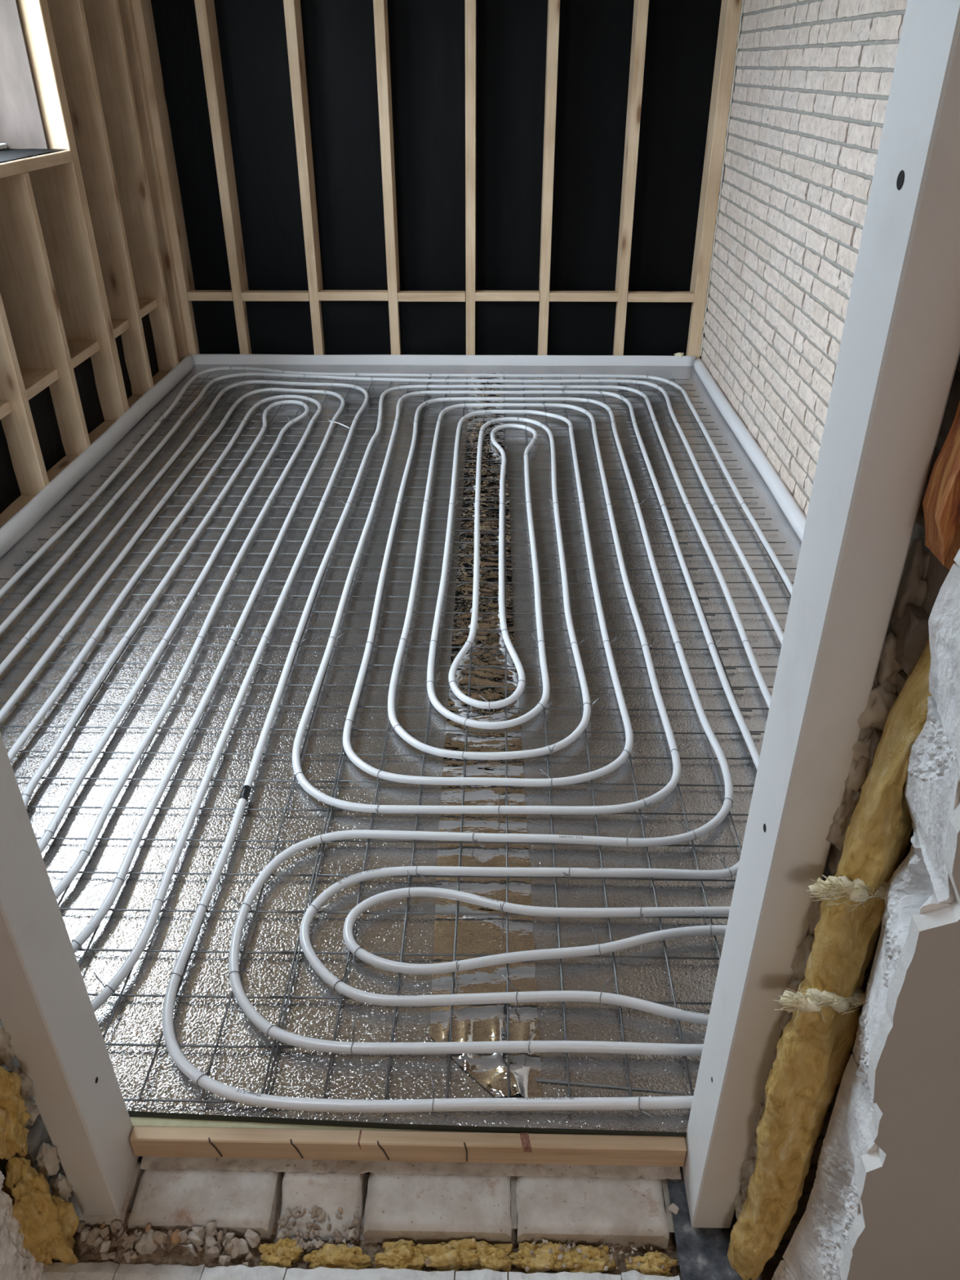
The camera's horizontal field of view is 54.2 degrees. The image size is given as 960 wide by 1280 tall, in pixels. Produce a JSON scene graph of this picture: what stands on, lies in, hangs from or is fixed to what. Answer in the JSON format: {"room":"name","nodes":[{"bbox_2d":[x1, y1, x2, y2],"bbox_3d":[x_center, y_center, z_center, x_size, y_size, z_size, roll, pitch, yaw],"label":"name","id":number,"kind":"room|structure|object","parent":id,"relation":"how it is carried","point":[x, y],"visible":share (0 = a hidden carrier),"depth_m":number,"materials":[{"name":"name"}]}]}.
{"room":"building under construction","nodes":[
{"label":"building under construction","id":0,"kind":"room"},
{"bbox_2d":[0,0,180,528],"bbox_3d":[-1.853,-1.468,2.901,0.392,2.550,4.600,1,32,1],"label":"wall","id":1,"kind":"structure","parent":0,"point":[86,331],"depth_m":3.89,"materials":[{"name":"brown wood"}]},
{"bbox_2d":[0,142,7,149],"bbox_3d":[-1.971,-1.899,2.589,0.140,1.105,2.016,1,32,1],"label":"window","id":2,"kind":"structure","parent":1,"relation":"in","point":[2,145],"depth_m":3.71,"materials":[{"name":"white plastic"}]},
{"bbox_2d":[0,364,801,1173],"bbox_3d":[-0.332,-0.365,3.523,3.350,0.212,4.631,1,32,1],"label":"floor","id":3,"kind":"structure","parent":0,"point":[300,1073],"depth_m":2.37,"materials":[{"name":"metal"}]},
{"bbox_2d":[0,353,194,559],"bbox_3d":[-1.648,-0.433,3.405,0.032,0.084,4.285,1,32,1],"label":"strip","id":4,"kind":"object","parent":3,"relation":"on","point":[11,532],"visible":1,"depth_m":3.87,"materials":[{"name":"white plastic"}]},
{"bbox_2d":[0,373,431,1103],"bbox_3d":[-0.926,-0.347,3.317,1.290,0.009,4.185,1,32,1],"label":"wire mesh","id":5,"kind":"object","parent":3,"relation":"on","point":[201,1100],"visible":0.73,"depth_m":2.65,"materials":[{"name":"silver metal"}]},
{"bbox_2d":[191,354,695,366],"bbox_3d":[-0.207,-1.542,5.209,2.785,0.081,0.017,1,32,1],"label":"strip","id":6,"kind":"object","parent":3,"relation":"on","point":[283,359],"visible":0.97,"depth_m":5.20,"materials":[{"name":"white plastic"}]},
{"bbox_2d":[674,352,684,356],"bbox_3d":[1.094,-1.569,5.166,0.058,0.026,0.021,1,32,1],"label":"crumb","id":7,"kind":"object","parent":6,"relation":"on","point":[677,354],"visible":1,"depth_m":5.16,"materials":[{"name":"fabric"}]},
{"bbox_2d":[257,377,760,1112],"bbox_3d":[0.194,-0.329,3.282,1.070,0.009,4.158,1,32,1],"label":"wire mesh","id":8,"kind":"object","parent":3,"relation":"on","point":[507,914],"visible":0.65,"depth_m":2.33,"materials":[{"name":"silver metal"}]},
{"bbox_2d":[0,365,793,1119],"bbox_3d":[-0.301,-0.375,3.312,2.694,0.047,4.306,1,32,1],"label":"pipe","id":9,"kind":"object","parent":8,"relation":"on","point":[201,1079],"depth_m":2.50,"materials":[{"name":"white plastic"}]},
{"bbox_2d":[227,386,759,1058],"bbox_3d":[0.128,-0.289,3.170,1.333,0.047,3.811,-1,32,-1],"label":"pipe","id":10,"kind":"object","parent":8,"relation":"on","point":[263,1024],"visible":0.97,"depth_m":2.27,"materials":[{"name":"white plastic"}]},
{"bbox_2d":[534,1077,684,1093],"bbox_3d":[0.214,0.742,1.558,0.246,0.002,0.006,3,32,5],"label":"wire","id":11,"kind":"object","parent":3,"relation":"on","point":[535,1078],"visible":1,"depth_m":1.56,"materials":[{"name":"grey"}]},
{"bbox_2d":[611,377,796,784],"bbox_3d":[0.866,-0.331,3.281,0.415,0.009,4.090,1,32,1],"label":"wire mesh","id":12,"kind":"object","parent":3,"relation":"on","point":[686,402],"visible":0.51,"depth_m":3.39,"materials":[{"name":"silver metal"}]},
{"bbox_2d":[693,358,806,541],"bbox_3d":[1.149,-0.388,3.336,0.046,0.069,4.335,1,32,1],"label":"strip","id":13,"kind":"object","parent":3,"relation":"on","point":[784,499],"visible":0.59,"depth_m":3.94,"materials":[{"name":"white plastic"}]},
{"bbox_2d":[117,0,742,361],"bbox_3d":[-0.239,-2.585,4.714,3.350,2.550,0.334,1,32,1],"label":"wall","id":14,"kind":"structure","parent":0,"point":[326,177],"depth_m":4.84,"materials":[{"name":"black"}]},
{"bbox_2d":[0,354,959,1279],"bbox_3d":[-0.210,0.036,0.875,3.700,3.100,0.302,1,32,1],"label":"wall","id":15,"kind":"structure","parent":0,"point":[879,1199],"depth_m":1.14,"materials":[{"name":"brick"}]},
{"bbox_2d":[0,1062,31,1159],"bbox_3d":[-0.640,0.622,1.240,0.084,0.220,0.078,16,35,25],"label":"mineral wool batt","id":16,"kind":"object","parent":15,"relation":"in","point":[15,1117],"visible":1,"depth_m":1.23,"materials":[{"name":"fabric"}]},
{"bbox_2d":[1,1156,79,1266],"bbox_3d":[-0.656,0.844,1.376,0.111,0.293,0.074,5,32,8],"label":"mineral wool batt","id":17,"kind":"object","parent":15,"relation":"in","point":[48,1223],"visible":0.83,"depth_m":1.34,"materials":[{"name":"fabric"}]},
{"bbox_2d":[100,1252,108,1259],"bbox_3d":[-0.568,0.935,1.424,0.011,0.008,0.010,-15,35,-23],"label":"chunk","id":18,"kind":"object","parent":15,"relation":"on","point":[104,1255],"visible":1,"depth_m":1.42,"materials":[{"name":"stone"}]},
{"bbox_2d":[208,1227,216,1236],"bbox_3d":[-0.416,0.919,1.460,0.012,0.013,0.017,-10,33,-16],"label":"chunk","id":19,"kind":"object","parent":15,"relation":"on","point":[214,1232],"visible":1,"depth_m":1.45,"materials":[{"name":"stone"}]},
{"bbox_2d":[205,1219,217,1235],"bbox_3d":[-0.415,0.915,1.457,0.025,0.033,0.016,-1,32,-1],"label":"chunk","id":20,"kind":"object","parent":19,"relation":"on","point":[211,1227],"visible":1,"depth_m":1.46,"materials":[{"name":"stone"}]},
{"bbox_2d":[279,1219,287,1226],"bbox_3d":[-0.312,0.924,1.489,0.012,0.014,0.012,3,32,5],"label":"chunk","id":21,"kind":"object","parent":15,"relation":"on","point":[282,1222],"visible":1,"depth_m":1.48,"materials":[{"name":"stone"}]},
{"bbox_2d":[285,1209,291,1217],"bbox_3d":[-0.306,0.915,1.501,0.008,0.010,0.013,-9,33,-15],"label":"chunk","id":22,"kind":"object","parent":15,"relation":"on","point":[288,1212],"visible":1,"depth_m":1.50,"materials":[{"name":"stone"}]},
{"bbox_2d":[288,1206,297,1217],"bbox_3d":[-0.296,0.912,1.500,0.015,0.017,0.016,-13,34,-20],"label":"chunk","id":23,"kind":"object","parent":15,"relation":"on","point":[294,1213],"visible":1,"depth_m":1.50,"materials":[{"name":"stone"}]},
{"bbox_2d":[293,1225,299,1232],"bbox_3d":[-0.289,0.930,1.481,0.007,0.012,0.011,13,34,21],"label":"chunk","id":24,"kind":"object","parent":15,"relation":"on","point":[296,1228],"visible":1,"depth_m":1.48,"materials":[{"name":"stone"}]},
{"bbox_2d":[305,1221,312,1229],"bbox_3d":[-0.271,0.927,1.487,0.012,0.009,0.010,4,32,7],"label":"chunk","id":25,"kind":"object","parent":15,"relation":"on","point":[308,1224],"visible":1,"depth_m":1.49,"materials":[{"name":"stone"}]},
{"bbox_2d":[311,1205,318,1213],"bbox_3d":[-0.263,0.913,1.504,0.008,0.011,0.013,26,40,36],"label":"chunk","id":26,"kind":"object","parent":15,"relation":"on","point":[314,1209],"visible":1,"depth_m":1.50,"materials":[{"name":"stone"}]},
{"bbox_2d":[311,1222,321,1229],"bbox_3d":[-0.258,0.927,1.484,0.021,0.011,0.007,13,34,21],"label":"chunk","id":27,"kind":"object","parent":15,"relation":"on","point":[315,1226],"visible":1,"depth_m":1.48,"materials":[{"name":"stone"}]},
{"bbox_2d":[315,1206,322,1216],"bbox_3d":[-0.258,0.915,1.504,0.011,0.010,0.016,5,32,9],"label":"chunk","id":28,"kind":"object","parent":15,"relation":"on","point":[319,1211],"visible":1,"depth_m":1.50,"materials":[{"name":"stone"}]},
{"bbox_2d":[316,1213,324,1221],"bbox_3d":[-0.253,0.918,1.494,0.009,0.010,0.014,26,40,36],"label":"chunk","id":29,"kind":"object","parent":15,"relation":"on","point":[321,1215],"visible":1,"depth_m":1.49,"materials":[{"name":"stone"}]},
{"bbox_2d":[326,1223,331,1230],"bbox_3d":[-0.238,0.927,1.483,0.005,0.013,0.010,18,36,27],"label":"chunk","id":30,"kind":"object","parent":15,"relation":"on","point":[329,1225],"visible":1,"depth_m":1.48,"materials":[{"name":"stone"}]},
{"bbox_2d":[335,1213,341,1218],"bbox_3d":[-0.226,0.919,1.499,0.011,0.013,0.007,7,32,11],"label":"chunk","id":31,"kind":"object","parent":15,"relation":"on","point":[338,1215],"visible":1,"depth_m":1.50,"materials":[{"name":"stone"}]},
{"bbox_2d":[335,1230,342,1236],"bbox_3d":[-0.222,0.933,1.474,0.011,0.011,0.009,-1,32,-2],"label":"chunk","id":32,"kind":"object","parent":15,"relation":"on","point":[338,1233],"visible":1,"depth_m":1.47,"materials":[{"name":"stone"}]},
{"bbox_2d":[337,1206,342,1213],"bbox_3d":[-0.223,0.915,1.506,0.007,0.005,0.010,-16,35,-24],"label":"chunk","id":33,"kind":"object","parent":15,"relation":"on","point":[340,1209],"visible":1,"depth_m":1.50,"materials":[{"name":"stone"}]},
{"bbox_2d":[346,1222,352,1227],"bbox_3d":[-0.206,0.927,1.486,0.009,0.014,0.008,-15,35,-23],"label":"chunk","id":34,"kind":"object","parent":15,"relation":"on","point":[349,1224],"visible":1,"depth_m":1.48,"materials":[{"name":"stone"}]},
{"bbox_2d":[348,1231,355,1238],"bbox_3d":[-0.201,0.933,1.474,0.012,0.016,0.012,-7,32,-11],"label":"chunk","id":35,"kind":"object","parent":15,"relation":"on","point":[351,1235],"visible":1,"depth_m":1.47,"materials":[{"name":"stone"}]},
{"bbox_2d":[351,1217,359,1226],"bbox_3d":[-0.198,0.923,1.490,0.011,0.010,0.010,-10,33,-15],"label":"chunk","id":36,"kind":"object","parent":15,"relation":"on","point":[355,1221],"visible":1,"depth_m":1.49,"materials":[{"name":"stone"}]},
{"bbox_2d":[53,1212,681,1279],"bbox_3d":[-0.222,0.955,1.456,1.070,0.047,0.100,1,32,1],"label":"mortar grit","id":37,"kind":"object","parent":15,"relation":"in","point":[174,1254],"visible":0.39,"depth_m":1.46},
{"bbox_2d":[74,1222,85,1232],"bbox_3d":[-0.627,0.913,1.462,0.019,0.020,0.016,5,32,9],"label":"chunk","id":38,"kind":"object","parent":37,"relation":"on","point":[80,1227],"visible":0.55,"depth_m":1.46,"materials":[{"name":"stone"}]},
{"bbox_2d":[80,1227,88,1241],"bbox_3d":[-0.610,0.918,1.450,0.012,0.015,0.019,8,32,12],"label":"chunk","id":39,"kind":"object","parent":37,"relation":"on","point":[84,1233],"visible":1,"depth_m":1.45,"materials":[{"name":"stone"}]},
{"bbox_2d":[85,1227,100,1245],"bbox_3d":[-0.596,0.920,1.449,0.015,0.027,0.024,8,32,13],"label":"chunk","id":40,"kind":"object","parent":37,"relation":"on","point":[94,1234],"visible":1,"depth_m":1.44,"materials":[{"name":"stone"}]},
{"bbox_2d":[93,1236,102,1247],"bbox_3d":[-0.588,0.925,1.444,0.015,0.018,0.010,-28,41,-37],"label":"chunk","id":41,"kind":"object","parent":37,"relation":"on","point":[99,1240],"visible":1,"depth_m":1.44,"materials":[{"name":"stone"}]},
{"bbox_2d":[99,1226,109,1239],"bbox_3d":[-0.581,0.920,1.456,0.014,0.009,0.014,-19,36,-28],"label":"chunk","id":42,"kind":"object","parent":37,"relation":"on","point":[104,1233],"visible":1,"depth_m":1.45,"materials":[{"name":"stone"}]},
{"bbox_2d":[99,1240,111,1253],"bbox_3d":[-0.572,0.925,1.434,0.015,0.015,0.018,-2,32,-3],"label":"chunk","id":43,"kind":"object","parent":37,"relation":"on","point":[105,1245],"visible":1,"depth_m":1.43,"materials":[{"name":"stone"}]},
{"bbox_2d":[106,1251,115,1258],"bbox_3d":[-0.560,0.936,1.427,0.012,0.012,0.012,-9,33,-14],"label":"chunk","id":44,"kind":"object","parent":37,"relation":"on","point":[112,1255],"visible":1,"depth_m":1.43,"materials":[{"name":"stone"}]},
{"bbox_2d":[110,1222,115,1233],"bbox_3d":[-0.572,0.915,1.461,0.007,0.010,0.019,-25,39,-34],"label":"chunk","id":45,"kind":"object","parent":37,"relation":"on","point":[113,1230],"visible":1,"depth_m":1.46,"materials":[{"name":"stone"}]},
{"bbox_2d":[110,1220,121,1230],"bbox_3d":[-0.566,0.911,1.463,0.016,0.016,0.011,-2,32,-4],"label":"chunk","id":46,"kind":"object","parent":37,"relation":"on","point":[116,1224],"visible":1,"depth_m":1.46,"materials":[{"name":"stone"}]},
{"bbox_2d":[116,1226,123,1236],"bbox_3d":[-0.559,0.918,1.458,0.006,0.011,0.014,17,36,26],"label":"chunk","id":47,"kind":"object","parent":37,"relation":"on","point":[122,1228],"visible":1,"depth_m":1.46,"materials":[{"name":"stone"}]},
{"bbox_2d":[121,1231,128,1240],"bbox_3d":[-0.548,0.923,1.452,0.012,0.023,0.009,-1,31,-1],"label":"chunk","id":48,"kind":"object","parent":37,"relation":"on","point":[124,1235],"visible":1,"depth_m":1.45,"materials":[{"name":"stone"}]},
{"bbox_2d":[124,1249,133,1263],"bbox_3d":[-0.535,0.935,1.426,0.011,0.021,0.020,-1,32,-2],"label":"chunk","id":49,"kind":"object","parent":37,"relation":"on","point":[126,1255],"visible":1,"depth_m":1.42,"materials":[{"name":"stone"}]},
{"bbox_2d":[124,1240,133,1251],"bbox_3d":[-0.536,0.929,1.441,0.010,0.023,0.024,6,32,10],"label":"chunk","id":50,"kind":"object","parent":37,"relation":"on","point":[129,1246],"visible":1,"depth_m":1.43,"materials":[{"name":"stone"}]},
{"bbox_2d":[124,1234,135,1244],"bbox_3d":[-0.538,0.922,1.445,0.014,0.019,0.014,5,32,8],"label":"chunk","id":51,"kind":"object","parent":50,"relation":"on","point":[131,1237],"visible":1,"depth_m":1.44,"materials":[{"name":"stone"}]},
{"bbox_2d":[129,1248,140,1258],"bbox_3d":[-0.521,0.935,1.426,0.024,0.018,0.006,-17,35,-25],"label":"chunk","id":52,"kind":"object","parent":37,"relation":"on","point":[134,1255],"visible":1,"depth_m":1.42,"materials":[{"name":"stone"}]},
{"bbox_2d":[134,1229,158,1254],"bbox_3d":[-0.514,0.931,1.449,0.036,0.036,0.026,-5,32,-7],"label":"chunk","id":53,"kind":"object","parent":37,"relation":"on","point":[148,1240],"visible":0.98,"depth_m":1.44,"materials":[{"name":"stone"}]},
{"bbox_2d":[134,1235,141,1240],"bbox_3d":[-0.529,0.923,1.450,0.008,0.008,0.011,15,35,23],"label":"chunk","id":54,"kind":"object","parent":53,"relation":"on","point":[137,1237],"visible":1,"depth_m":1.45,"materials":[{"name":"stone"}]},
{"bbox_2d":[138,1234,146,1244],"bbox_3d":[-0.516,0.924,1.445,0.018,0.014,0.014,1,32,2],"label":"chunk","id":55,"kind":"object","parent":53,"relation":"on","point":[143,1236],"visible":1,"depth_m":1.44,"materials":[{"name":"stone"}]},
{"bbox_2d":[144,1224,151,1232],"bbox_3d":[-0.515,0.916,1.459,0.010,0.012,0.012,4,32,6],"label":"chunk","id":56,"kind":"object","parent":53,"relation":"on","point":[148,1228],"visible":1,"depth_m":1.46,"materials":[{"name":"stone"}]},
{"bbox_2d":[152,1231,167,1244],"bbox_3d":[-0.493,0.920,1.444,0.021,0.018,0.016,9,33,14],"label":"chunk","id":57,"kind":"object","parent":37,"relation":"on","point":[160,1237],"visible":1,"depth_m":1.44,"materials":[{"name":"stone"}]},
{"bbox_2d":[160,1243,165,1250],"bbox_3d":[-0.487,0.928,1.441,0.007,0.014,0.014,-13,34,-20],"label":"chunk","id":58,"kind":"object","parent":37,"relation":"on","point":[162,1246],"visible":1,"depth_m":1.44,"materials":[{"name":"stone"}]},
{"bbox_2d":[177,1228,188,1236],"bbox_3d":[-0.462,0.918,1.451,0.022,0.026,0.013,-11,33,-17],"label":"chunk","id":59,"kind":"object","parent":37,"relation":"on","point":[180,1233],"visible":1,"depth_m":1.44,"materials":[{"name":"stone"}]},
{"bbox_2d":[180,1232,187,1243],"bbox_3d":[-0.457,0.922,1.448,0.013,0.016,0.012,-1,32,-1],"label":"chunk","id":60,"kind":"object","parent":37,"relation":"on","point":[184,1237],"visible":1,"depth_m":1.44,"materials":[{"name":"stone"}]},
{"bbox_2d":[170,1229,181,1244],"bbox_3d":[-0.467,0.919,1.444,0.019,0.020,0.019,24,39,33],"label":"chunk","id":61,"kind":"object","parent":60,"relation":"on","point":[175,1239],"visible":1,"depth_m":1.44,"materials":[{"name":"stone"}]},
{"bbox_2d":[177,1244,197,1257],"bbox_3d":[-0.447,0.929,1.437,0.040,0.032,0.010,17,36,26],"label":"chunk","id":62,"kind":"object","parent":37,"relation":"on","point":[190,1246],"visible":1,"depth_m":1.43,"materials":[{"name":"stone"}]},
{"bbox_2d":[187,1231,203,1247],"bbox_3d":[-0.437,0.921,1.445,0.029,0.024,0.015,19,37,29],"label":"chunk","id":63,"kind":"object","parent":37,"relation":"on","point":[194,1238],"visible":1,"depth_m":1.44,"materials":[{"name":"stone"}]},
{"bbox_2d":[191,1226,205,1240],"bbox_3d":[-0.437,0.917,1.454,0.020,0.020,0.020,3,32,6],"label":"chunk","id":64,"kind":"object","parent":37,"relation":"on","point":[200,1231],"visible":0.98,"depth_m":1.45,"materials":[{"name":"stone"}]},
{"bbox_2d":[207,1245,218,1255],"bbox_3d":[-0.408,0.933,1.434,0.019,0.014,0.012,0,32,0],"label":"chunk","id":65,"kind":"object","parent":37,"relation":"on","point":[213,1250],"visible":1,"depth_m":1.43,"materials":[{"name":"stone"}]},
{"bbox_2d":[204,1240,222,1258],"bbox_3d":[-0.412,0.943,1.452,0.022,0.032,0.020,9,33,15],"label":"chunk","id":66,"kind":"object","parent":37,"relation":"on","point":[218,1245],"visible":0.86,"depth_m":1.45,"materials":[{"name":"stone"}]},
{"bbox_2d":[205,1235,217,1247],"bbox_3d":[-0.415,0.927,1.447,0.016,0.014,0.021,-18,36,-26],"label":"chunk","id":67,"kind":"object","parent":66,"relation":"on","point":[210,1241],"visible":1,"depth_m":1.44,"materials":[{"name":"stone"}]},
{"bbox_2d":[216,1230,222,1243],"bbox_3d":[-0.403,0.924,1.456,0.011,0.017,0.014,-18,36,-27],"label":"chunk","id":68,"kind":"object","parent":37,"relation":"on","point":[220,1234],"visible":1,"depth_m":1.45,"materials":[{"name":"stone"}]},
{"bbox_2d":[218,1255,228,1266],"bbox_3d":[-0.391,0.944,1.431,0.012,0.015,0.013,19,36,28],"label":"chunk","id":69,"kind":"object","parent":37,"relation":"on","point":[223,1259],"visible":1,"depth_m":1.43,"materials":[{"name":"stone"}]},
{"bbox_2d":[225,1232,235,1244],"bbox_3d":[-0.389,0.920,1.452,0.014,0.036,0.019,10,33,17],"label":"chunk","id":70,"kind":"object","parent":37,"relation":"on","point":[228,1236],"visible":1,"depth_m":1.45,"materials":[{"name":"stone"}]},
{"bbox_2d":[239,1238,248,1253],"bbox_3d":[-0.366,0.936,1.449,0.017,0.018,0.020,-9,33,-14],"label":"chunk","id":71,"kind":"object","parent":37,"relation":"on","point":[243,1245],"visible":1,"depth_m":1.44,"materials":[{"name":"stone"}]},
{"bbox_2d":[244,1251,252,1260],"bbox_3d":[-0.355,0.947,1.442,0.011,0.011,0.011,0,32,1],"label":"chunk","id":72,"kind":"object","parent":37,"relation":"on","point":[249,1255],"visible":1,"depth_m":1.44,"materials":[{"name":"stone"}]},
{"bbox_2d":[244,1228,260,1244],"bbox_3d":[-0.354,0.930,1.464,0.028,0.023,0.016,20,37,29],"label":"chunk","id":73,"kind":"object","parent":37,"relation":"on","point":[250,1233],"visible":1,"depth_m":1.46,"materials":[{"name":"stone"}]},
{"bbox_2d":[243,1235,258,1248],"bbox_3d":[-0.355,0.932,1.460,0.024,0.019,0.014,26,40,35],"label":"chunk","id":74,"kind":"object","parent":73,"relation":"on","point":[251,1243],"visible":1,"depth_m":1.45,"materials":[{"name":"stone"}]},
{"bbox_2d":[258,1237,302,1267],"bbox_3d":[-0.309,0.953,1.457,0.066,0.052,0.041,1,32,1],"label":"tuft","id":75,"kind":"object","parent":37,"relation":"on","point":[282,1253],"visible":0.96,"depth_m":1.45,"materials":[{"name":"fabric"}]},
{"bbox_2d":[296,1241,303,1250],"bbox_3d":[-0.282,0.946,1.460,0.011,0.012,0.016,20,37,30],"label":"chunk","id":76,"kind":"object","parent":75,"relation":"on","point":[300,1246],"visible":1,"depth_m":1.46,"materials":[{"name":"stone"}]},
{"bbox_2d":[285,1231,291,1237],"bbox_3d":[-0.304,0.934,1.476,0.017,0.013,0.005,16,35,24],"label":"chunk","id":77,"kind":"object","parent":37,"relation":"on","point":[288,1234],"visible":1,"depth_m":1.47,"materials":[{"name":"stone"}]},
{"bbox_2d":[315,1239,322,1248],"bbox_3d":[-0.252,0.944,1.464,0.008,0.010,0.019,20,37,29],"label":"chunk","id":78,"kind":"object","parent":37,"relation":"on","point":[317,1246],"visible":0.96,"depth_m":1.46,"materials":[{"name":"stone"}]},
{"bbox_2d":[302,1242,373,1270],"bbox_3d":[-0.219,0.954,1.450,0.112,0.053,0.045,1,32,1],"label":"tuft","id":79,"kind":"object","parent":37,"relation":"on","point":[331,1255],"visible":0.81,"depth_m":1.44,"materials":[{"name":"fabric"}]},
{"bbox_2d":[334,1236,342,1244],"bbox_3d":[-0.222,0.938,1.470,0.010,0.010,0.012,-24,39,-33],"label":"chunk","id":80,"kind":"object","parent":37,"relation":"on","point":[338,1239],"visible":1,"depth_m":1.47,"materials":[{"name":"stone"}]},
{"bbox_2d":[374,1239,425,1271],"bbox_3d":[-0.118,0.954,1.450,0.091,0.054,0.049,1,32,1],"label":"tuft","id":81,"kind":"object","parent":37,"relation":"on","point":[401,1254],"visible":0.83,"depth_m":1.44,"materials":[{"name":"fabric"}]},
{"bbox_2d":[415,1238,479,1271],"bbox_3d":[-0.048,0.955,1.455,0.112,0.054,0.041,-3,32,-5],"label":"tuft","id":82,"kind":"object","parent":37,"relation":"on","point":[458,1254],"visible":0.98,"depth_m":1.44,"materials":[{"name":"fabric"}]},
{"bbox_2d":[470,1240,513,1271],"bbox_3d":[0.012,0.954,1.450,0.084,0.050,0.044,1,32,1],"label":"tuft","id":83,"kind":"object","parent":37,"relation":"on","point":[491,1256],"visible":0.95,"depth_m":1.44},
{"bbox_2d":[508,1240,567,1273],"bbox_3d":[0.093,0.956,1.450,0.099,0.044,0.043,1,32,1],"label":"tuft","id":84,"kind":"object","parent":37,"relation":"on","point":[541,1257],"visible":0.92,"depth_m":1.44,"materials":[{"name":"fabric"}]},
{"bbox_2d":[558,1244,564,1251],"bbox_3d":[0.125,0.937,1.448,0.008,0.007,0.007,-25,40,-35],"label":"chunk","id":85,"kind":"object","parent":84,"relation":"on","point":[561,1247],"visible":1,"depth_m":1.45,"materials":[{"name":"stone"}]},
{"bbox_2d":[550,1244,617,1273],"bbox_3d":[0.159,0.961,1.448,0.108,0.055,0.044,1,32,1],"label":"tuft","id":86,"kind":"object","parent":37,"relation":"on","point":[599,1255],"visible":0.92,"depth_m":1.44,"materials":[{"name":"fabric"}]},
{"bbox_2d":[557,1253,563,1260],"bbox_3d":[0.124,0.948,1.442,0.008,0.006,0.009,4,32,7],"label":"chunk","id":87,"kind":"object","parent":86,"relation":"on","point":[560,1255],"visible":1,"depth_m":1.44,"materials":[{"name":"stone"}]},
{"bbox_2d":[623,1251,679,1276],"bbox_3d":[0.265,0.960,1.440,0.087,0.054,0.042,-1,32,-2],"label":"tuft","id":88,"kind":"object","parent":37,"relation":"on","point":[653,1261],"visible":0.8,"depth_m":1.43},
{"label":"chunk","id":89,"kind":"object","parent":37,"relation":"on","visible":0},
{"bbox_2d":[224,1240,234,1255],"bbox_3d":[-0.385,0.935,1.443,0.014,0.024,0.014,26,40,35],"label":"chunk","id":90,"kind":"object","parent":89,"relation":"on","point":[229,1246],"visible":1,"depth_m":1.44,"materials":[{"name":"stone"}]},
{"bbox_2d":[229,1237,242,1258],"bbox_3d":[-0.377,0.934,1.445,0.020,0.027,0.025,21,38,31],"label":"chunk","id":91,"kind":"object","parent":89,"relation":"on","point":[235,1251],"visible":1,"depth_m":1.44,"materials":[{"name":"stone"}]},
{"bbox_2d":[128,1125,687,1166],"bbox_3d":[-0.116,0.816,1.512,0.889,0.050,0.027,1,32,1],"label":"batten","id":92,"kind":"object","parent":15,"relation":"on","point":[145,1140],"visible":1,"depth_m":1.50,"materials":[{"name":"brown wood"}]},
{"bbox_2d":[423,1259,431,1266],"bbox_3d":[-0.079,0.942,1.421,0.007,0.017,0.011,23,38,32],"label":"chunk","id":93,"kind":"object","parent":15,"relation":"on","point":[428,1262],"visible":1,"depth_m":1.42,"materials":[{"name":"stone"}]},
{"bbox_2d":[0,0,959,1228],"bbox_3d":[-0.119,-0.080,0.919,1.013,2.250,0.106,1,32,1],"label":"door frame","id":94,"kind":"structure","parent":15,"relation":"attached to","point":[899,353],"depth_m":0.96,"materials":[{"name":"white"}]},
{"bbox_2d":[666,1166,751,1279],"bbox_3d":[0.355,0.927,1.453,0.105,0.014,0.222,1,32,1],"label":"felt","id":95,"kind":"object","parent":15,"relation":"on","point":[702,1252],"visible":0.51,"depth_m":1.44,"materials":[{"name":"fabric"}]},
{"bbox_2d":[668,1203,679,1214],"bbox_3d":[0.305,0.897,1.482,0.015,0.009,0.010,22,38,32],"label":"chunk","id":96,"kind":"object","parent":95,"relation":"on","point":[673,1207],"visible":1,"depth_m":1.48,"materials":[{"name":"stone"}]},
{"bbox_2d":[727,977,866,1279],"bbox_3d":[0.395,0.688,1.259,0.124,0.727,0.079,1,32,1],"label":"mineral wool batt","id":97,"kind":"object","parent":15,"relation":"in","point":[814,1048],"visible":0.94,"depth_m":1.19,"materials":[{"name":"fabric"}]},
{"bbox_2d":[804,864,888,999],"bbox_3d":[0.394,0.321,1.033,0.112,0.206,0.077,1,32,1],"label":"mineral wool batt","id":98,"kind":"object","parent":15,"relation":"in","point":[847,929],"visible":0.89,"depth_m":1.02,"materials":[{"name":"fabric"}]},
{"bbox_2d":[838,636,932,894],"bbox_3d":[0.410,0.131,0.926,0.059,0.293,0.058,-23,38,-33],"label":"mineral wool batt","id":99,"kind":"object","parent":15,"relation":"in","point":[877,837],"visible":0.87,"depth_m":0.92,"materials":[{"name":"fabric"}]},
{"bbox_2d":[922,401,959,569],"bbox_3d":[0.440,-0.200,0.730,0.123,0.350,0.046,1,32,1],"label":"split timber","id":100,"kind":"object","parent":15,"relation":"attached to","point":[941,500],"visible":0.88,"depth_m":0.78,"materials":[{"name":"orange wood"}]},
{"label":"chunk","id":101,"kind":"object","parent":15,"relation":"on","visible":0},
{"bbox_2d":[276,1230,284,1239],"bbox_3d":[-0.313,0.935,1.473,0.013,0.008,0.012,25,39,34],"label":"chunk","id":102,"kind":"object","parent":101,"relation":"on","point":[280,1235],"visible":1,"depth_m":1.47,"materials":[{"name":"stone"}]},
{"bbox_2d":[699,0,907,516],"bbox_3d":[1.257,-1.428,2.809,0.187,2.564,4.610,1,32,1],"label":"wall","id":103,"kind":"structure","parent":0,"point":[812,79],"depth_m":3.56,"materials":[{"name":"white brick"}]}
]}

